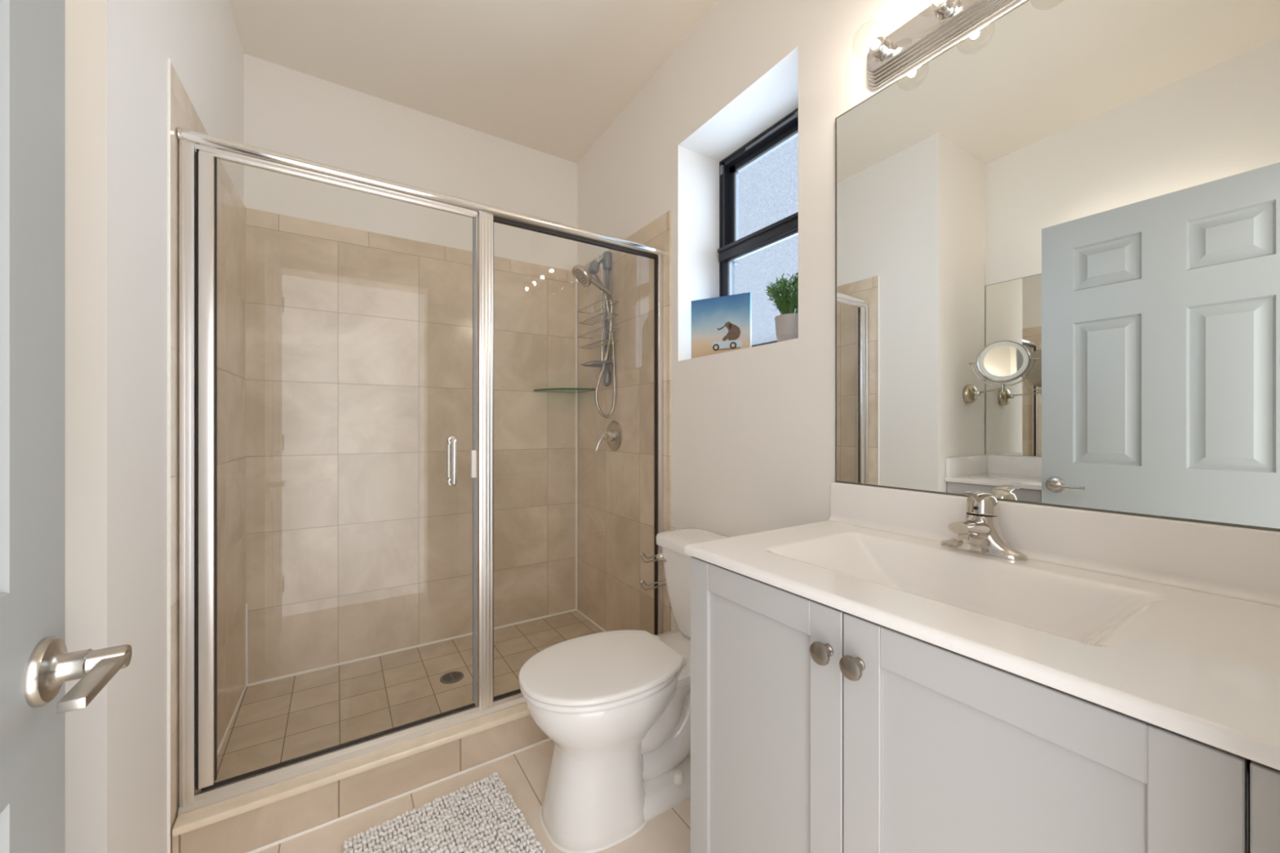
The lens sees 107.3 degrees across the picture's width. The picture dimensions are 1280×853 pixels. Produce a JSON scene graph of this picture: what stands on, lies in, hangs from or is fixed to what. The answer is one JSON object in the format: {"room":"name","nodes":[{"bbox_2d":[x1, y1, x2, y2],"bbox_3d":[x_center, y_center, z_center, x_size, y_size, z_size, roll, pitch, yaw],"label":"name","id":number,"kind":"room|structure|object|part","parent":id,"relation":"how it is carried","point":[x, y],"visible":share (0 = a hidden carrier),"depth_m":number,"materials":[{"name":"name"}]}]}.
{"room":"bathroom","nodes":[
{"label":"bathroom","id":0,"kind":"room"},
{"bbox_2d":[65,0,244,852],"bbox_3d":[-1.722,-0.268,1.175,0.968,2.820,1.280,0,0,-33],"label":"wall","id":1,"kind":"structure","parent":0,"point":[117,51],"depth_m":0.93,"materials":[{"name":"white paint"}]},
{"bbox_2d":[166,57,170,852],"bbox_3d":[-1.166,0.117,1.165,0.007,2.050,0.007,0,0,-33],"label":"trim","id":2,"kind":"structure","parent":1,"relation":"attached to","point":[168,60],"depth_m":1.16,"materials":[{"name":"white"}]},
{"bbox_2d":[170,62,245,852],"bbox_3d":[-1.412,0.116,1.569,0.010,2.052,0.938,0,0,-31],"label":"wall","id":3,"kind":"structure","parent":1,"relation":"attached to","point":[231,211],"depth_m":1.63,"materials":[{"name":"tile"}]},
{"bbox_2d":[244,53,577,683],"bbox_3d":[-1.144,-0.268,2.386,1.750,2.820,0.148,0,0,-33],"label":"wall","id":4,"kind":"structure","parent":0,"point":[359,343],"depth_m":2.26,"materials":[{"name":"tile"}]},
{"bbox_2d":[217,280,606,756],"bbox_3d":[-0.811,0.092,2.044,1.554,2.000,0.797,0,0,-33],"label":"trim","id":5,"kind":"structure","parent":4,"relation":"attached to","point":[247,684],"depth_m":2.39,"materials":[{"name":"white"}]},
{"bbox_2d":[533,387,595,392],"bbox_3d":[-0.415,-0.202,2.608,0.266,0.008,0.266,0,0,-33],"label":"corner shelf","id":6,"kind":"object","parent":4,"relation":"attached to","point":[566,389],"visible":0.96,"depth_m":2.60,"materials":[{"name":"clear glass"}]},
{"bbox_2d":[228,0,717,163],"bbox_3d":[-0.590,-1.661,1.202,2.900,0.208,2.940,0,0,-33],"label":"ceiling","id":7,"kind":"structure","parent":0,"point":[549,77],"depth_m":1.98,"materials":[{"name":"white paint"}]},
{"bbox_2d":[255,739,690,852],"bbox_3d":[-0.195,1.182,0.588,2.700,0.080,4.400,0,0,-33],"label":"floor","id":8,"kind":"structure","parent":0,"point":[525,774],"depth_m":1.38,"materials":[{"name":"tile"}]},
{"bbox_2d":[171,702,551,852],"bbox_3d":[-0.550,1.072,1.646,1.551,0.145,0.140,0,0,-33],"label":"shower curb","id":9,"kind":"object","parent":8,"relation":"on","point":[264,818],"visible":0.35,"depth_m":1.38,"materials":[{"name":"tile"}]},
{"bbox_2d":[177,127,664,816],"bbox_3d":[-0.557,0.113,1.651,1.539,1.774,0.105,0,0,-33],"label":"shower door frame","id":10,"kind":"structure","parent":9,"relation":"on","point":[199,153],"depth_m":1.29,"materials":[{"name":"silver metal"}]},
{"bbox_3d":[-0.555,-0.758,1.648,1.539,0.033,0.052,0,0,-33],"label":"header rail","id":11,"kind":"part","parent":10,"relation":"part of","materials":[{"name":"silver metal"}]},
{"bbox_3d":[-0.655,0.117,1.622,0.028,0.168,0.049,0,0,-33],"label":"pull handle","id":12,"kind":"part","parent":10,"relation":"part of","materials":[{"name":"silver metal"}]},
{"bbox_3d":[-0.624,0.117,1.575,0.028,0.168,0.049,0,0,-33],"label":"pull handle","id":13,"kind":"part","parent":10,"relation":"part of","materials":[{"name":"silver metal"}]},
{"bbox_3d":[-0.544,0.120,1.655,0.048,1.724,0.038,0,0,-33],"label":"post","id":14,"kind":"part","parent":10,"relation":"part of","materials":[{"name":"silver metal"}]},
{"bbox_2d":[213,610,603,782],"bbox_3d":[-0.776,1.115,1.987,1.546,0.055,0.922,0,0,-33],"label":"floor","id":15,"kind":"structure","parent":8,"relation":"on","point":[275,722],"depth_m":1.91,"materials":[{"name":"tile"}]},
{"bbox_2d":[440,671,463,683],"bbox_3d":[-0.814,1.084,2.039,0.096,0.005,0.096,0,0,-33],"label":"shower drain","id":16,"kind":"object","parent":15,"relation":"on","point":[455,676],"visible":1,"depth_m":2.03,"materials":[{"name":"silver metal"}]},
{"bbox_2d":[342,771,545,852],"bbox_3d":[-0.447,1.129,1.157,0.433,0.025,0.643,0,0,-37],"label":"bath rug","id":17,"kind":"object","parent":8,"relation":"on","point":[482,817],"visible":1,"depth_m":1.32,"materials":[{"name":"white fabric"}]},
{"bbox_2d":[518,527,729,852],"bbox_3d":[0.001,0.766,1.491,0.761,0.752,0.392,0,0,-33],"label":"toilet","id":18,"kind":"object","parent":8,"relation":"on","point":[615,706],"visible":0.92,"depth_m":1.34,"materials":[{"name":"white ceramic"}]},
{"bbox_3d":[-0.125,0.731,1.417,0.464,0.022,0.378,0,0,-33],"label":"seat","id":19,"kind":"part","parent":18,"relation":"part of","materials":[{"name":"white plastic"}]},
{"bbox_3d":[-0.121,0.713,1.420,0.479,0.016,0.378,0,0,-33],"label":"lid","id":20,"kind":"part","parent":18,"relation":"part of","materials":[{"name":"white plastic"}]},
{"bbox_2d":[640,524,677,590],"bbox_3d":[0.069,0.495,1.755,0.133,0.233,0.058,0,0,-33],"label":"toilet roll holder","id":21,"kind":"object","parent":18,"relation":"hanging from","point":[669,526],"visible":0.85,"depth_m":1.76,"materials":[{"name":"silver metal"}]},
{"bbox_3d":[0.055,0.487,1.774,0.130,0.042,0.012,0,0,-33],"label":"roll arm","id":22,"kind":"part","parent":21,"relation":"part of","materials":[{"name":"silver metal"}]},
{"bbox_3d":[0.055,0.589,1.774,0.130,0.042,0.012,0,0,-33],"label":"roll arm","id":23,"kind":"part","parent":21,"relation":"part of","materials":[{"name":"silver metal"}]},
{"bbox_3d":[0.123,0.495,1.788,0.006,0.233,0.054,0,0,-32],"label":"hook rod","id":24,"kind":"part","parent":21,"relation":"part of","materials":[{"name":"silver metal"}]},
{"bbox_3d":[0.080,0.474,1.697,0.020,0.032,0.066,0,0,-33],"label":"flush lever","id":25,"kind":"part","parent":18,"relation":"part of","materials":[{"name":"silver metal"}]},
{"bbox_3d":[0.233,0.592,1.641,0.188,0.316,0.361,0,0,-33],"label":"tank","id":26,"kind":"part","parent":18,"relation":"part of","materials":[{"name":"white ceramic"}]},
{"bbox_3d":[0.232,0.412,1.640,0.212,0.044,0.392,0,0,-33],"label":"tank lid","id":27,"kind":"part","parent":18,"relation":"part of","materials":[{"name":"white ceramic"}]},
{"bbox_2d":[690,556,1251,852],"bbox_3d":[0.530,0.714,0.865,0.565,0.857,0.762,0,0,-33],"label":"vanity cabinet","id":28,"kind":"object","parent":8,"relation":"on","point":[816,727],"visible":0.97,"depth_m":0.66,"materials":[{"name":"grey paint"}]},
{"bbox_3d":[0.220,0.668,0.896,0.018,0.758,0.374,0,0,-33],"label":"door","id":29,"kind":"part","parent":28,"relation":"part of","materials":[{"name":"grey paint"}]},
{"bbox_3d":[0.289,0.357,0.745,0.030,0.036,0.036,0,0,-33],"label":"knob","id":30,"kind":"part","parent":28,"relation":"part of","materials":[{"name":"silver metal"}]},
{"bbox_3d":[0.317,0.357,0.701,0.030,0.036,0.036,0,0,-33],"label":"knob","id":31,"kind":"part","parent":28,"relation":"part of","materials":[{"name":"silver metal"}]},
{"bbox_2d":[684,481,1279,770],"bbox_3d":[0.548,0.265,0.864,0.550,0.212,0.816,0,0,-33],"label":"countertop","id":32,"kind":"structure","parent":28,"relation":"on","point":[1173,625],"depth_m":0.77,"materials":[{"name":"stone"}]},
{"bbox_2d":[940,490,1028,560],"bbox_3d":[0.690,0.199,0.976,0.140,0.131,0.159,0,0,-33],"label":"faucet","id":33,"kind":"object","parent":32,"relation":"on","point":[980,533],"visible":1,"depth_m":0.97,"materials":[{"name":"silver metal"}]},
{"bbox_3d":[0.704,0.143,0.985,0.066,0.019,0.038,0,0,-33],"label":"lever","id":34,"kind":"part","parent":33,"relation":"part of","materials":[{"name":"silver metal"}]},
{"bbox_3d":[0.724,0.163,0.998,0.058,0.049,0.056,0,0,-33],"label":"handle","id":35,"kind":"part","parent":33,"relation":"part of","materials":[{"name":"silver metal"}]},
{"bbox_3d":[0.427,0.668,0.575,0.018,0.758,0.384,0,0,-33],"label":"door","id":36,"kind":"part","parent":28,"relation":"part of","materials":[{"name":"grey paint"}]},
{"bbox_2d":[1249,760,1279,852],"bbox_3d":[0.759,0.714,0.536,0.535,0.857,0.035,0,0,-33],"label":"base cabinet","id":37,"kind":"object","parent":8,"relation":"on","point":[1264,780],"visible":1,"depth_m":0.40,"materials":[{"name":"grey paint"}]},
{"bbox_2d":[577,0,1026,634],"bbox_3d":[0.443,-0.268,1.807,0.308,2.820,2.840,0,0,-33],"label":"wall","id":38,"kind":"structure","parent":0,"point":[753,428],"depth_m":1.89,"materials":[{"name":"white paint"}]},
{"bbox_2d":[572,251,616,417],"bbox_3d":[-0.215,-0.473,2.334,0.124,0.861,0.298,0,0,34],"label":"shower","id":39,"kind":"object","parent":38,"relation":"attached to","point":[582,275],"visible":0.97,"depth_m":2.38,"materials":[{"name":"silver metal"}]},
{"bbox_2d":[577,254,618,367],"bbox_3d":[-0.223,-0.589,2.401,0.100,0.582,0.294,0,0,-33],"label":"shower caddy","id":40,"kind":"object","parent":39,"relation":"hanging from","point":[596,365],"visible":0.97,"depth_m":2.39,"materials":[{"name":"silver metal"}]},
{"bbox_3d":[-0.225,-0.316,2.400,0.098,0.019,0.183,0,0,-33],"label":"soap dish","id":41,"kind":"part","parent":40,"relation":"part of","materials":[{"name":"silver metal"}]},
{"bbox_2d":[577,326,618,349],"bbox_3d":[-0.218,-0.447,2.404,0.088,0.063,0.294,0,0,-33],"label":"basket","id":42,"kind":"object","parent":40,"relation":"on","point":[602,340],"depth_m":2.40,"materials":[{"name":"silver metal"}]},
{"bbox_2d":[577,298,618,325],"bbox_3d":[-0.218,-0.579,2.404,0.088,0.067,0.294,0,0,-33],"label":"basket","id":43,"kind":"object","parent":40,"relation":"on","point":[593,317],"depth_m":2.39,"materials":[{"name":"silver metal"}]},
{"bbox_3d":[-0.207,-0.589,2.414,0.013,0.582,0.051,0,0,21],"label":"rod","id":44,"kind":"part","parent":40,"relation":"part of","materials":[{"name":"silver metal"}]},
{"bbox_3d":[-0.202,-0.826,2.394,0.036,0.095,0.161,0,0,22],"label":"arm","id":45,"kind":"part","parent":39,"relation":"part of","materials":[{"name":"silver metal"}]},
{"bbox_3d":[-0.206,-0.698,2.299,0.157,0.100,0.034,0,0,-33],"label":"handle","id":46,"kind":"part","parent":39,"relation":"part of","materials":[{"name":"silver metal"}]},
{"bbox_2d":[595,420,622,450],"bbox_3d":[-0.172,0.047,2.387,0.098,0.156,0.156,0,0,-33],"label":"shower valve","id":47,"kind":"object","parent":38,"relation":"attached to","point":[613,434],"visible":1,"depth_m":2.38,"materials":[{"name":"silver metal"}]},
{"bbox_3d":[-0.197,0.079,2.385,0.059,0.090,0.027,0,0,-3],"label":"lever","id":48,"kind":"part","parent":47,"relation":"part of","materials":[{"name":"silver metal"}]},
{"bbox_2d":[691,292,751,358],"bbox_3d":[0.323,-0.397,1.894,0.250,0.245,0.019,0,0,31],"label":"print","id":49,"kind":"object","parent":38,"relation":"on","point":[722,324],"visible":0.98,"depth_m":1.88,"materials":[{"name":"blue"}]},
{"bbox_2d":[717,107,798,346],"bbox_3d":[0.536,-0.727,1.855,0.088,0.905,0.612,0,0,-33],"label":"window","id":50,"kind":"structure","parent":38,"relation":"in","point":[731,249],"depth_m":2.00,"materials":[{"name":"black metal"}]},
{"bbox_3d":[0.521,-0.538,1.846,0.052,0.488,0.588,0,0,-33],"label":"sash","id":51,"kind":"part","parent":50,"relation":"part of","materials":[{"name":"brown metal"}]},
{"bbox_3d":[0.556,-0.933,1.868,0.020,0.431,0.552,0,0,-33],"label":"sash","id":52,"kind":"part","parent":50,"relation":"part of","materials":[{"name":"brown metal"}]},
{"bbox_2d":[764,272,798,342],"bbox_3d":[0.511,-0.402,1.612,0.183,0.254,0.191,0,0,-33],"label":"potted plant","id":53,"kind":"object","parent":38,"relation":"on","point":[786,323],"visible":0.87,"depth_m":1.58,"materials":[{"name":"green plant"}]},
{"bbox_3d":[0.513,-0.325,1.612,0.103,0.101,0.103,0,0,-33],"label":"pot","id":54,"kind":"part","parent":53,"relation":"part of","materials":[{"name":"grey ceramic"}]},
{"bbox_2d":[852,0,1018,89],"bbox_3d":[0.711,-0.946,0.988,0.142,0.104,0.563,0,0,-33],"label":"vanity light","id":55,"kind":"object","parent":38,"relation":"attached to","point":[943,22],"visible":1,"depth_m":1.11,"materials":[{"name":"silver metal"}]},
{"bbox_3d":[0.562,-0.948,1.156,0.072,0.077,0.077,0,0,-33],"label":"bulb","id":56,"kind":"part","parent":55,"relation":"part of","materials":[{"name":"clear glass"}]},
{"bbox_3d":[0.583,-0.948,1.170,0.017,0.022,0.022,0,0,-33],"label":"bulb","id":57,"kind":"part","parent":55,"relation":"part of","materials":[{"name":"white glass"}]},
{"bbox_2d":[869,35,892,62],"bbox_3d":[0.601,-0.948,1.181,0.034,0.048,0.048,0,0,-33],"label":"socket","id":58,"kind":"object","parent":55,"relation":"attached to","point":[881,48],"depth_m":1.17,"materials":[{"name":"silver metal"}]},
{"bbox_3d":[0.663,-0.948,1.045,0.017,0.022,0.022,0,0,-33],"label":"bulb","id":59,"kind":"part","parent":55,"relation":"part of","materials":[{"name":"white glass"}]},
{"bbox_2d":[931,0,958,20],"bbox_3d":[0.681,-0.948,1.057,0.034,0.048,0.048,0,0,-33],"label":"socket","id":60,"kind":"object","parent":55,"relation":"attached to","point":[941,10],"depth_m":1.05,"materials":[{"name":"silver metal"}]},
{"bbox_2d":[826,481,1279,606],"bbox_3d":[0.765,0.213,1.001,0.038,0.108,0.814,0,0,-33],"label":"backsplash","id":61,"kind":"structure","parent":38,"relation":"attached to","point":[1243,563],"depth_m":0.86,"materials":[{"name":"stone"}]},
{"bbox_2d":[835,0,1279,531],"bbox_3d":[0.778,-0.361,1.009,0.006,1.039,0.806,0,0,-33],"label":"wall mirror","id":62,"kind":"object","parent":38,"relation":"attached to","point":[1057,233],"visible":1,"depth_m":0.92,"materials":[{"name":"silver mirror"}]},
{"bbox_3d":[0.145,-0.268,0.022,2.140,2.820,0.160,0,0,-33],"label":"wall","id":63,"kind":"structure","parent":0,"visible":0},
{"bbox_2d":[0,0,132,852],"bbox_3d":[-0.460,0.122,0.203,0.164,2.015,0.767,0,0,-33],"label":"door","id":64,"kind":"structure","parent":63,"relation":"in","point":[36,664],"depth_m":0.47,"materials":[{"name":"grey paint"}]},
{"bbox_3d":[-0.598,0.256,0.509,0.063,0.068,0.068,0,0,-33],"label":"lever handle","id":65,"kind":"part","parent":64,"relation":"part of","materials":[{"name":"silver metal"}]},
{"bbox_3d":[-0.551,0.256,0.478,0.018,0.010,0.111,0,0,-33],"label":"lever","id":66,"kind":"part","parent":64,"relation":"part of","materials":[{"name":"silver metal"}]}
]}

